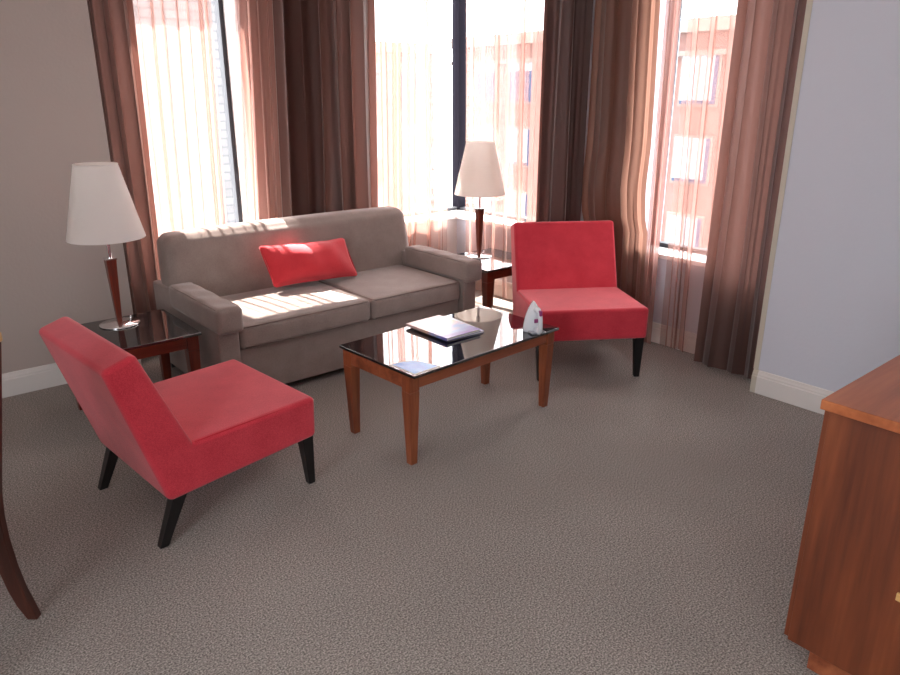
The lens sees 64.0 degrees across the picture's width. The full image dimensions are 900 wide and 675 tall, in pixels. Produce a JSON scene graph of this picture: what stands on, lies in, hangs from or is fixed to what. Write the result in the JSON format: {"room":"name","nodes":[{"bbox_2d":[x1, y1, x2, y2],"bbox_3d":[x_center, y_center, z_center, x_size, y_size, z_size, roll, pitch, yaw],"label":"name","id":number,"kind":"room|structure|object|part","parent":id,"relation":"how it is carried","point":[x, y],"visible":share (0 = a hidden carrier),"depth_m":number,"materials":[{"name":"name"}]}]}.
{"room":"hotel room","nodes":[
{"label":"hotel room","id":0,"kind":"room"},
{"bbox_2d":[0,0,132,373],"bbox_3d":[-3.520,-0.801,3.095,3.705,2.720,0.610,-15,24,-37],"label":"wall","id":1,"kind":"structure","parent":0,"point":[52,120],"depth_m":3.86,"materials":[{"name":"beige paint"}]},
{"bbox_2d":[2,359,141,397],"bbox_3d":[-3.280,0.488,3.314,3.605,0.133,0.018,-15,24,-37],"label":"baseboard","id":2,"kind":"structure","parent":1,"relation":"attached to","point":[18,382],"depth_m":4.04,"materials":[{"name":"white paint"}]},
{"bbox_2d":[222,0,456,253],"bbox_3d":[-1.004,-1.546,5.278,3.115,2.720,0.310,-15,24,-37],"label":"wall","id":3,"kind":"structure","parent":0,"point":[448,228],"depth_m":5.00,"materials":[{"name":"grey paint"}]},
{"bbox_2d":[214,0,242,222],"bbox_3d":[-1.823,-1.536,4.660,0.835,1.900,0.060,-15,24,-37],"label":"window","id":4,"kind":"structure","parent":3,"relation":"in","point":[219,12],"depth_m":4.91,"materials":[{"name":"black metal"}]},
{"bbox_2d":[403,206,456,216],"bbox_3d":[-0.388,-1.924,5.799,1.160,1.900,0.060,-15,24,-37],"label":"window","id":5,"kind":"structure","parent":3,"relation":"in","point":[452,208],"depth_m":6.24,"materials":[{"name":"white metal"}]},
{"bbox_2d":[452,0,466,209],"bbox_3d":[0.079,-2.050,6.167,0.085,1.900,0.085,-15,24,-37],"label":"trim","id":6,"kind":"structure","parent":3,"relation":"attached to","point":[459,7],"depth_m":6.12,"materials":[{"name":"black metal"}]},
{"bbox_2d":[404,210,521,228],"bbox_3d":[0.043,-0.850,5.623,1.160,0.029,1.280,-15,24,-37],"label":"trim","id":7,"kind":"structure","parent":3,"relation":"attached to","point":[456,214],"depth_m":6.04,"materials":[{"name":"white paint"}]},
{"bbox_2d":[0,289,823,674],"bbox_3d":[-0.182,1.057,1.937,6.440,0.050,6.920,-15,24,-37],"label":"floor","id":8,"kind":"structure","parent":0,"point":[652,522],"depth_m":2.73,"materials":[{"name":"carpet"}]},
{"bbox_2d":[0,332,40,619],"bbox_3d":[-1.539,0.511,1.964,0.561,0.965,0.459,0,19,0],"label":"dining chair","id":9,"kind":"object","parent":8,"relation":"on","point":[10,572],"visible":1,"depth_m":2.25,"materials":[{"name":"brown wood"}]},
{"bbox_2d":[76,309,201,410],"bbox_3d":[-1.640,0.176,3.744,0.545,0.450,0.545,-15,24,-37],"label":"end table","id":10,"kind":"object","parent":8,"relation":"on","point":[160,333],"visible":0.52,"depth_m":3.65,"materials":[{"name":"black glass"}]},
{"bbox_2d":[66,162,145,329],"bbox_3d":[-1.728,-0.459,3.639,0.368,0.820,0.368,-15,24,-37],"label":"table lamp","id":11,"kind":"object","parent":10,"relation":"on","point":[101,210],"visible":1,"depth_m":3.47,"materials":[{"name":"white fabric"}]},
{"bbox_3d":[-1.728,-0.674,3.566,0.368,0.365,0.368,-15,24,-37],"label":"lamp shade","id":12,"kind":"part","parent":11,"relation":"part of","materials":[{"name":"fabric"}]},
{"bbox_3d":[-1.728,-0.240,3.714,0.050,0.333,0.050,-15,24,-37],"label":"stem","id":13,"kind":"part","parent":11,"relation":"part of","materials":[{"name":"brown wood"}]},
{"bbox_3d":[-1.640,-0.030,3.674,0.545,0.014,0.545,-15,24,-37],"label":"glass","id":14,"kind":"part","parent":10,"relation":"part of","materials":[{"name":"black glass"}]},
{"bbox_3d":[-1.485,0.068,3.511,0.401,0.060,0.022,-15,24,-37],"label":"rail","id":15,"kind":"part","parent":10,"relation":"part of","materials":[{"name":"brown wood"}]},
{"bbox_3d":[-1.611,0.080,4.053,0.058,0.434,0.058,-15,24,-37],"label":"leg","id":16,"kind":"part","parent":10,"relation":"part of","materials":[{"name":"brown wood"}]},
{"bbox_3d":[-1.317,0.193,3.720,0.058,0.434,0.058,-15,24,-37],"label":"leg","id":17,"kind":"part","parent":10,"relation":"part of","materials":[{"name":"brown wood"}]},
{"bbox_2d":[39,317,314,548],"bbox_3d":[-1.077,0.282,2.943,0.806,0.766,0.663,-18,26,-42],"label":"slipper chair","id":18,"kind":"object","parent":8,"relation":"on","point":[184,433],"visible":1,"depth_m":2.73,"materials":[{"name":"red fabric"}]},
{"bbox_3d":[-1.447,0.533,3.074,0.133,0.208,0.047,-18,26,-42],"label":"leg","id":19,"kind":"part","parent":18,"relation":"part of","materials":[{"name":"black paint"}]},
{"bbox_3d":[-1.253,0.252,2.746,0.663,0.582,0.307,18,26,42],"label":"backrest","id":20,"kind":"part","parent":18,"relation":"part of","materials":[{"name":"red fabric"}]},
{"bbox_3d":[-1.033,0.666,2.683,0.133,0.208,0.047,-18,26,-42],"label":"leg","id":21,"kind":"part","parent":18,"relation":"part of","materials":[{"name":"black paint"}]},
{"bbox_3d":[-0.981,0.331,3.060,0.536,0.211,0.663,-18,26,-42],"label":"seat","id":22,"kind":"part","parent":18,"relation":"part of","materials":[{"name":"red fabric"}]},
{"bbox_3d":[-0.613,0.517,3.075,0.055,0.236,0.053,-18,26,-42],"label":"leg","id":23,"kind":"part","parent":18,"relation":"part of","materials":[{"name":"black paint"}]},
{"bbox_2d":[153,206,481,383],"bbox_3d":[-0.783,-0.288,4.515,1.795,0.832,0.984,-15,24,-37],"label":"sofa","id":24,"kind":"object","parent":8,"relation":"on","point":[216,280],"visible":0.88,"depth_m":4.30,"materials":[{"name":"beige fabric"}]},
{"bbox_3d":[-1.435,-0.005,4.074,0.116,0.490,0.925,-15,24,-37],"label":"arm","id":25,"kind":"part","parent":24,"relation":"part of","materials":[{"name":"beige fabric"}]},
{"bbox_3d":[-1.000,-0.512,4.725,1.751,0.544,0.278,-15,24,-37],"label":"backrest","id":26,"kind":"part","parent":24,"relation":"part of","materials":[{"name":"beige fabric"}]},
{"bbox_2d":[221,281,369,348],"bbox_3d":[-0.990,-0.156,4.251,0.831,0.156,0.685,-15,24,-37],"label":"seat cushion","id":27,"kind":"object","parent":24,"relation":"on","point":[273,317],"depth_m":4.11,"materials":[{"name":"beige fabric"}]},
{"bbox_2d":[259,238,356,286],"bbox_3d":[-0.876,-0.476,4.520,0.188,0.270,0.632,17,25,41],"label":"throw pillow","id":28,"kind":"object","parent":24,"relation":"on","point":[288,264],"visible":1,"depth_m":4.43,"materials":[{"name":"red fabric"}]},
{"bbox_2d":[318,265,459,318],"bbox_3d":[-0.405,-0.315,4.716,0.700,0.156,0.685,-15,24,-37],"label":"seat cushion","id":29,"kind":"object","parent":24,"relation":"on","point":[390,291],"depth_m":4.57,"materials":[{"name":"beige fabric"}]},
{"bbox_3d":[-0.168,-0.348,5.081,0.110,0.490,0.925,-15,24,-37],"label":"arm","id":30,"kind":"part","parent":24,"relation":"part of","materials":[{"name":"beige fabric"}]},
{"bbox_2d":[339,306,558,464],"bbox_3d":[0.015,0.205,3.659,0.985,0.450,0.555,-17,25,-40],"label":"coffee table","id":31,"kind":"object","parent":8,"relation":"on","point":[503,335],"visible":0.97,"depth_m":3.47,"materials":[{"name":"black glass"}]},
{"bbox_3d":[-0.473,0.264,3.512,0.056,0.434,0.056,-17,25,-40],"label":"leg","id":32,"kind":"part","parent":31,"relation":"part of","materials":[{"name":"brown wood"}]},
{"bbox_3d":[-0.332,0.143,3.293,0.022,0.062,0.383,-17,25,-40],"label":"rail","id":33,"kind":"part","parent":31,"relation":"part of","materials":[{"name":"brown wood"}]},
{"bbox_3d":[-0.173,0.367,3.209,0.056,0.434,0.056,-17,25,-40],"label":"leg","id":34,"kind":"part","parent":31,"relation":"part of","materials":[{"name":"brown wood"}]},
{"bbox_2d":[390,361,440,374],"bbox_3d":[-0.155,0.124,3.196,0.152,0.002,0.170,-17,25,-40],"label":"leaflet","id":35,"kind":"object","parent":31,"relation":"on","point":[412,367],"visible":1,"depth_m":3.18,"materials":[{"name":"white paper"}]},
{"bbox_3d":[0.015,-0.001,3.588,0.985,0.014,0.555,-17,25,-40],"label":"glass","id":36,"kind":"part","parent":31,"relation":"part of","materials":[{"name":"black glass"}]},
{"bbox_2d":[444,316,483,339],"bbox_3d":[-0.012,-0.051,3.699,0.225,0.009,0.320,-13,23,-34],"label":"magazine","id":37,"kind":"object","parent":31,"relation":"on","point":[444,316],"visible":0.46,"depth_m":3.65,"materials":[{"name":"white paper"}]},
{"bbox_2d":[406,315,480,340],"bbox_3d":[-0.036,-0.051,3.663,0.225,0.014,0.320,-16,24,-39],"label":"magazine","id":38,"kind":"object","parent":37,"relation":"on","point":[444,328],"visible":1,"depth_m":3.64,"materials":[{"name":"white paper"}]},
{"bbox_3d":[0.174,0.092,3.442,0.873,0.062,0.022,-17,25,-40],"label":"rail","id":39,"kind":"part","parent":31,"relation":"part of","materials":[{"name":"brown wood"}]},
{"bbox_3d":[0.204,0.059,4.114,0.056,0.434,0.056,-17,25,-40],"label":"leg","id":40,"kind":"part","parent":31,"relation":"part of","materials":[{"name":"brown wood"}]},
{"bbox_2d":[523,301,545,334],"bbox_3d":[0.436,-0.095,3.611,0.106,0.163,0.104,-7,20,-19],"label":"iron","id":41,"kind":"object","parent":31,"relation":"on","point":[533,320],"visible":1,"depth_m":3.61,"materials":[{"name":"white"}]},
{"bbox_3d":[0.442,-0.079,3.597,0.035,0.142,0.066,-7,20,-19],"label":"handle","id":42,"kind":"part","parent":41,"relation":"part of","materials":[{"name":"white plastic"}]},
{"bbox_3d":[0.504,0.162,3.811,0.056,0.434,0.056,-17,25,-40],"label":"leg","id":43,"kind":"part","parent":31,"relation":"part of","materials":[{"name":"brown wood"}]},
{"bbox_2d":[459,248,511,307],"bbox_3d":[0.288,-0.362,5.324,0.545,0.450,0.545,-15,24,-37],"label":"end table","id":44,"kind":"object","parent":8,"relation":"on","point":[499,265],"visible":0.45,"depth_m":5.02,"materials":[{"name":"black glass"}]},
{"bbox_2d":[454,141,504,258],"bbox_3d":[0.215,-0.992,5.203,0.368,0.820,0.368,-15,24,-37],"label":"table lamp","id":45,"kind":"object","parent":44,"relation":"on","point":[479,176],"visible":0.98,"depth_m":5.03,"materials":[{"name":"white fabric"}]},
{"bbox_3d":[0.215,-0.773,5.278,0.050,0.333,0.050,-15,24,-37],"label":"stem","id":46,"kind":"part","parent":45,"relation":"part of","materials":[{"name":"brown wood"}]},
{"bbox_3d":[0.215,-1.207,5.130,0.368,0.365,0.368,-15,24,-37],"label":"lamp shade","id":47,"kind":"part","parent":45,"relation":"part of","materials":[{"name":"fabric"}]},
{"bbox_3d":[0.288,-0.569,5.254,0.545,0.014,0.545,-15,24,-37],"label":"glass","id":48,"kind":"part","parent":44,"relation":"part of","materials":[{"name":"black glass"}]},
{"bbox_3d":[0.260,-0.251,5.021,0.058,0.434,0.058,-15,24,-37],"label":"leg","id":49,"kind":"part","parent":44,"relation":"part of","materials":[{"name":"brown wood"}]},
{"bbox_3d":[0.316,-0.459,5.633,0.058,0.434,0.058,-15,24,-37],"label":"leg","id":50,"kind":"part","parent":44,"relation":"part of","materials":[{"name":"brown wood"}]},
{"bbox_3d":[0.443,-0.471,5.092,0.401,0.060,0.022,-15,24,-37],"label":"rail","id":51,"kind":"part","parent":44,"relation":"part of","materials":[{"name":"brown wood"}]},
{"bbox_2d":[511,220,648,380],"bbox_3d":[0.771,-0.267,4.485,0.663,0.810,0.822,-2,19,-6],"label":"slipper chair","id":52,"kind":"object","parent":8,"relation":"on","point":[568,268],"visible":0.78,"depth_m":4.59,"materials":[{"name":"red fabric"}]},
{"bbox_3d":[0.524,0.128,4.195,0.053,0.250,0.056,-2,19,-6],"label":"leg","id":53,"kind":"part","parent":52,"relation":"part of","materials":[{"name":"black paint"}]},
{"bbox_3d":[0.742,-0.441,4.693,0.663,0.615,0.313,-2,19,-6],"label":"backrest","id":54,"kind":"part","parent":52,"relation":"part of","materials":[{"name":"red fabric"}]},
{"bbox_3d":[0.787,-0.138,4.385,0.663,0.223,0.547,-2,19,-6],"label":"seat","id":55,"kind":"part","parent":52,"relation":"part of","materials":[{"name":"red fabric"}]},
{"bbox_3d":[1.105,0.106,4.260,0.053,0.250,0.056,-2,19,-6],"label":"leg","id":56,"kind":"part","parent":52,"relation":"part of","materials":[{"name":"black paint"}]},
{"bbox_2d":[784,355,899,674],"bbox_3d":[1.667,0.496,2.185,1.345,0.850,0.632,-15,24,-37],"label":"sideboard","id":57,"kind":"object","parent":8,"relation":"on","point":[844,609],"visible":1,"depth_m":1.90,"materials":[{"name":"brown wood"}]},
{"bbox_3d":[1.231,0.465,2.192,0.638,0.725,0.014,-15,24,-37],"label":"door","id":58,"kind":"part","parent":57,"relation":"part of","materials":[{"name":"brown wood"}]},
{"bbox_2d":[457,0,704,333],"bbox_3d":[1.110,-1.439,4.965,0.300,2.720,2.915,-15,24,-37],"label":"wall","id":59,"kind":"structure","parent":0,"point":[664,269],"depth_m":4.71,"materials":[{"name":"grey paint"}]},
{"bbox_2d":[460,206,526,221],"bbox_3d":[0.510,-1.885,5.685,0.060,1.900,1.280,-15,24,-37],"label":"window","id":60,"kind":"structure","parent":59,"relation":"in","point":[509,216],"depth_m":6.08,"materials":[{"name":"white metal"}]},
{"bbox_2d":[475,279,696,353],"bbox_3d":[0.988,-0.184,5.285,0.018,0.133,2.915,-15,24,-37],"label":"baseboard","id":61,"kind":"structure","parent":59,"relation":"attached to","point":[658,335],"depth_m":4.79,"materials":[{"name":"white paint"}]},
{"bbox_2d":[658,247,706,266],"bbox_3d":[1.587,-0.494,4.580,0.210,0.029,0.885,-15,24,-37],"label":"trim","id":62,"kind":"structure","parent":59,"relation":"attached to","point":[664,253],"depth_m":4.63,"materials":[{"name":"white paint"}]},
{"bbox_2d":[659,0,706,254],"bbox_3d":[1.691,-1.431,4.352,0.060,1.900,0.885,-15,24,-37],"label":"window","id":63,"kind":"structure","parent":59,"relation":"in","point":[670,245],"depth_m":4.72,"materials":[{"name":"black metal"}]},
{"bbox_2d":[758,0,899,391],"bbox_3d":[3.246,-0.543,2.337,0.598,2.720,4.085,-15,24,-37],"label":"wall","id":64,"kind":"structure","parent":0,"point":[833,315],"depth_m":3.49,"materials":[{"name":"grey paint"}]},
{"bbox_2d":[750,369,758,392],"bbox_3d":[1.707,0.242,4.037,0.018,0.133,0.030,-15,24,-37],"label":"baseboard","id":65,"kind":"structure","parent":64,"relation":"attached to","point":[755,371],"depth_m":4.03,"materials":[{"name":"beige paint"}]},
{"bbox_2d":[753,0,812,369],"bbox_3d":[1.717,-1.049,3.612,0.023,2.584,0.028,-15,24,-37],"label":"trim","id":66,"kind":"structure","parent":64,"relation":"attached to","point":[809,4],"depth_m":3.68,"materials":[{"name":"beige paint"}]},
{"bbox_2d":[755,370,833,414],"bbox_3d":[2.987,0.735,2.592,0.018,0.133,3.955,-15,24,-37],"label":"baseboard","id":67,"kind":"structure","parent":64,"relation":"attached to","point":[796,393],"depth_m":3.88,"materials":[{"name":"white paint"}]},
{"label":"outside","id":68,"kind":"structure","parent":0,"visible":0},
{"bbox_3d":[20.241,0.790,52.693,85.200,0.300,130.000,-15,24,-37],"label":"trim","id":69,"kind":"structure","parent":68,"visible":0},
{"bbox_2d":[133,0,235,237],"bbox_3d":[-11.654,-7.388,28.180,15.900,31.000,8.500,-15,24,-37],"label":"building","id":70,"kind":"structure","parent":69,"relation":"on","point":[176,85],"depth_m":25.01,"materials":[{"name":"brick"}]},
{"bbox_2d":[375,41,438,211],"bbox_3d":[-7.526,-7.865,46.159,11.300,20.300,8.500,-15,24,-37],"label":"building","id":71,"kind":"structure","parent":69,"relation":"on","point":[407,203],"depth_m":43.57,"materials":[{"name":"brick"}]},
{"bbox_3d":[-4.693,-14.527,41.062,1.700,2.000,0.040,-15,24,-37],"label":"pane","id":72,"kind":"part","parent":71,"relation":"part of","materials":[{"name":"white"}]},
{"bbox_2d":[377,127,381,158],"bbox_3d":[-4.605,-11.365,42.169,1.530,1.800,0.029,-15,24,-37],"label":"blind","id":73,"kind":"object","parent":71,"relation":"hanging from","point":[379,129],"depth_m":42.50,"materials":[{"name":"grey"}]},
{"bbox_2d":[378,188,382,206],"bbox_3d":[-4.605,-8.028,43.306,1.530,1.750,0.029,-15,24,-37],"label":"blind","id":74,"kind":"object","parent":71,"relation":"hanging from","point":[380,193],"depth_m":43.51,"materials":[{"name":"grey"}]},
{"bbox_3d":[-4.954,-16.223,40.073,11.300,0.550,0.500,-15,24,-37],"label":"cornice","id":75,"kind":"part","parent":71,"relation":"part of","materials":[{"name":"white stone"}]},
{"bbox_3d":[-5.035,-15.199,40.523,11.300,0.220,0.250,-15,24,-37],"label":"cornice","id":76,"kind":"part","parent":71,"relation":"part of","materials":[{"name":"white stone"}]},
{"bbox_3d":[-2.242,-8.612,45.251,1.700,1.900,0.040,-15,24,-37],"label":"pane","id":77,"kind":"part","parent":71,"relation":"part of","materials":[{"name":"white"}]},
{"bbox_3d":[-2.242,-15.190,43.009,1.700,2.000,0.040,-15,24,-37],"label":"pane","id":78,"kind":"part","parent":71,"relation":"part of","materials":[{"name":"white"}]},
{"bbox_2d":[401,65,423,72],"bbox_3d":[-2.219,-15.939,42.725,1.700,0.400,0.029,-15,24,-37],"label":"blind","id":79,"kind":"object","parent":71,"relation":"hanging from","point":[418,68],"depth_m":42.65,"materials":[{"name":"grey"}]},
{"bbox_3d":[-2.242,-11.948,44.114,1.700,1.950,0.040,-15,24,-37],"label":"pane","id":80,"kind":"part","parent":71,"relation":"part of","materials":[{"name":"white"}]},
{"bbox_2d":[445,15,730,248],"bbox_3d":[10.620,-5.949,40.073,8.500,20.600,23.800,-15,24,-37],"label":"building","id":81,"kind":"structure","parent":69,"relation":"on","point":[706,185],"depth_m":33.51,"materials":[{"name":"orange brick"}]},
{"bbox_2d":[474,127,492,140],"bbox_3d":[1.980,-11.523,42.633,0.029,1.800,1.575,-15,24,-37],"label":"blind","id":82,"kind":"object","parent":81,"relation":"hanging from","point":[477,130],"depth_m":42.35,"materials":[{"name":"grey"}]},
{"bbox_3d":[2.063,-14.679,41.510,0.040,2.000,1.750,-15,24,-37],"label":"pane","id":83,"kind":"part","parent":81,"relation":"part of","materials":[{"name":"white glass"}]},
{"bbox_2d":[475,64,494,71],"bbox_3d":[2.036,-15.429,41.230,0.029,0.400,1.750,-15,24,-37],"label":"blind","id":84,"kind":"object","parent":81,"relation":"hanging from","point":[488,67],"depth_m":41.12,"materials":[{"name":"grey"}]},
{"bbox_2d":[507,192,525,216],"bbox_3d":[3.779,-7.494,41.740,0.029,1.750,1.575,-15,24,-37],"label":"blind","id":85,"kind":"object","parent":81,"relation":"hanging from","point":[511,196],"depth_m":41.69,"materials":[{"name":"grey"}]},
{"bbox_2d":[508,128,527,162],"bbox_3d":[3.779,-10.831,40.603,0.029,1.800,1.575,-15,24,-37],"label":"blind","id":86,"kind":"object","parent":81,"relation":"hanging from","point":[513,138],"depth_m":40.62,"materials":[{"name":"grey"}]},
{"bbox_3d":[3.863,-10.745,40.585,0.040,1.950,1.750,-15,24,-37],"label":"pane","id":87,"kind":"part","parent":81,"relation":"part of","materials":[{"name":"blue"}]},
{"bbox_3d":[3.863,-7.409,41.722,0.040,1.900,1.750,-15,24,-37],"label":"pane","id":88,"kind":"part","parent":81,"relation":"part of","materials":[{"name":"white"}]},
{"bbox_3d":[3.863,-13.987,39.480,0.040,2.000,1.750,-15,24,-37],"label":"pane","id":89,"kind":"part","parent":81,"relation":"part of","materials":[{"name":"blue"}]},
{"bbox_2d":[510,62,531,70],"bbox_3d":[3.836,-14.737,39.200,0.029,0.400,1.750,-15,24,-37],"label":"blind","id":90,"kind":"object","parent":81,"relation":"hanging from","point":[515,66],"depth_m":39.22,"materials":[{"name":"grey"}]},
{"bbox_3d":[7.652,-13.579,34.841,0.250,0.220,23.800,-15,24,-37],"label":"cornice","id":91,"kind":"part","parent":81,"relation":"part of","materials":[{"name":"white stone"}]},
{"bbox_3d":[7.556,-14.608,34.405,0.500,0.550,23.800,-15,24,-37],"label":"cornice","id":92,"kind":"part","parent":81,"relation":"part of","materials":[{"name":"white stone"}]},
{"bbox_2d":[665,215,697,246],"bbox_3d":[10.818,-4.788,33.801,0.029,1.750,1.575,-15,24,-37],"label":"window","id":93,"kind":"structure","parent":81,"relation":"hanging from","point":[670,224],"depth_m":33.78,"materials":[{"name":"grey"}]},
{"bbox_3d":[10.901,-4.702,33.783,0.040,1.900,1.750,-15,24,-37],"label":"pane","id":94,"kind":"part","parent":81,"relation":"part of","materials":[{"name":"blue"}]},
{"bbox_2d":[671,137,705,179],"bbox_3d":[10.818,-8.124,32.663,0.029,1.800,1.575,-15,24,-37],"label":"blind","id":95,"kind":"object","parent":81,"relation":"hanging from","point":[678,143],"depth_m":32.73,"materials":[{"name":"grey"}]},
{"bbox_3d":[10.901,-8.039,32.645,0.040,1.950,1.750,-15,24,-37],"label":"pane","id":96,"kind":"part","parent":81,"relation":"part of","materials":[{"name":"blue"}]},
{"bbox_2d":[679,55,715,100],"bbox_3d":[10.818,-11.366,31.558,0.029,1.850,1.575,-15,24,-37],"label":"blind","id":97,"kind":"object","parent":81,"relation":"hanging from","point":[701,60],"depth_m":31.59,"materials":[{"name":"grey"}]},
{"bbox_3d":[10.901,-11.281,31.540,0.040,2.000,1.750,-15,24,-37],"label":"pane","id":98,"kind":"part","parent":81,"relation":"part of","materials":[{"name":"blue"}]},
{"bbox_3d":[-0.173,-1.636,1.172,6.840,0.100,7.330,-15,24,-37],"label":"ceiling","id":99,"kind":"structure","parent":0,"visible":0},
{"bbox_3d":[0.974,-2.633,4.331,0.045,0.050,2.760,-15,24,-37],"label":"trim","id":100,"kind":"structure","parent":99,"relation":"attached to","visible":0},
{"bbox_2d":[469,0,526,297],"bbox_3d":[0.343,-1.611,5.533,0.065,2.661,0.700,-15,24,-37],"label":"sheer curtain","id":101,"kind":"object","parent":100,"relation":"hanging from","point":[472,2],"visible":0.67,"depth_m":5.46,"materials":[{"name":"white fabric"}]},
{"bbox_2d":[526,0,544,221],"bbox_3d":[0.658,-1.490,5.178,0.049,2.661,0.240,-15,24,-37],"label":"sheer curtain","id":102,"kind":"object","parent":100,"relation":"hanging from","point":[538,22],"visible":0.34,"depth_m":5.18,"materials":[{"name":"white fabric"}]},
{"bbox_2d":[536,0,593,221],"bbox_3d":[0.761,-1.396,4.902,0.073,2.661,0.420,-15,24,-37],"label":"drape","id":103,"kind":"object","parent":100,"relation":"hanging from","point":[567,28],"visible":0.62,"depth_m":4.85,"materials":[{"name":"brown fabric"}]},
{"bbox_2d":[582,0,660,302],"bbox_3d":[1.104,-1.314,4.662,0.122,2.661,0.550,-15,24,-37],"label":"drape","id":104,"kind":"object","parent":100,"relation":"hanging from","point":[625,36],"visible":0.72,"depth_m":4.65,"materials":[{"name":"brown fabric"}]},
{"bbox_2d":[641,0,680,343],"bbox_3d":[1.296,-1.225,4.400,0.051,2.661,0.120,-15,24,-37],"label":"sheer curtain","id":105,"kind":"object","parent":100,"relation":"hanging from","point":[672,11],"visible":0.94,"depth_m":4.43,"materials":[{"name":"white fabric"}]},
{"bbox_2d":[665,0,737,351],"bbox_3d":[1.529,-1.155,4.196,0.067,2.661,0.490,-15,24,-37],"label":"sheer curtain","id":106,"kind":"object","parent":100,"relation":"hanging from","point":[715,8],"visible":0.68,"depth_m":4.25,"materials":[{"name":"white fabric"}]},
{"bbox_2d":[694,0,806,378],"bbox_3d":[1.645,-1.058,3.911,0.083,2.661,0.400,-15,24,-37],"label":"drape","id":107,"kind":"object","parent":100,"relation":"hanging from","point":[767,33],"visible":1,"depth_m":3.98,"materials":[{"name":"brown fabric"}]},
{"bbox_3d":[-0.958,-2.701,4.530,2.755,0.050,0.045,-15,24,-37],"label":"trim","id":108,"kind":"structure","parent":99,"relation":"attached to","visible":0},
{"bbox_2d":[87,0,160,313],"bbox_3d":[-1.859,-1.150,4.180,0.265,2.661,0.093,-15,24,-37],"label":"drape","id":109,"kind":"object","parent":108,"relation":"hanging from","point":[112,22],"visible":0.76,"depth_m":4.15,"materials":[{"name":"brown fabric"}]},
{"bbox_2d":[137,0,223,233],"bbox_3d":[-1.668,-1.248,4.469,0.580,2.661,0.074,-15,24,-37],"label":"sheer curtain","id":110,"kind":"object","parent":108,"relation":"hanging from","point":[217,162],"visible":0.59,"depth_m":4.49,"materials":[{"name":"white fabric"}]},
{"bbox_2d":[234,0,281,221],"bbox_3d":[-1.276,-1.353,4.777,0.380,2.661,0.084,-15,24,-37],"label":"sheer curtain","id":111,"kind":"object","parent":108,"relation":"hanging from","point":[254,31],"visible":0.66,"depth_m":4.74,"materials":[{"name":"brown fabric"}]},
{"bbox_2d":[272,0,377,216],"bbox_3d":[-0.835,-1.422,4.980,0.850,2.661,0.150,-15,24,-37],"label":"drape","id":112,"kind":"object","parent":108,"relation":"hanging from","point":[325,50],"visible":0.7,"depth_m":4.92,"materials":[{"name":"brown fabric"}]},
{"bbox_2d":[379,0,442,249],"bbox_3d":[-0.330,-1.610,5.529,0.830,2.661,0.077,-15,24,-37],"label":"sheer curtain","id":113,"kind":"object","parent":108,"relation":"hanging from","point":[381,2],"visible":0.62,"depth_m":5.50,"materials":[{"name":"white fabric"}]}
]}

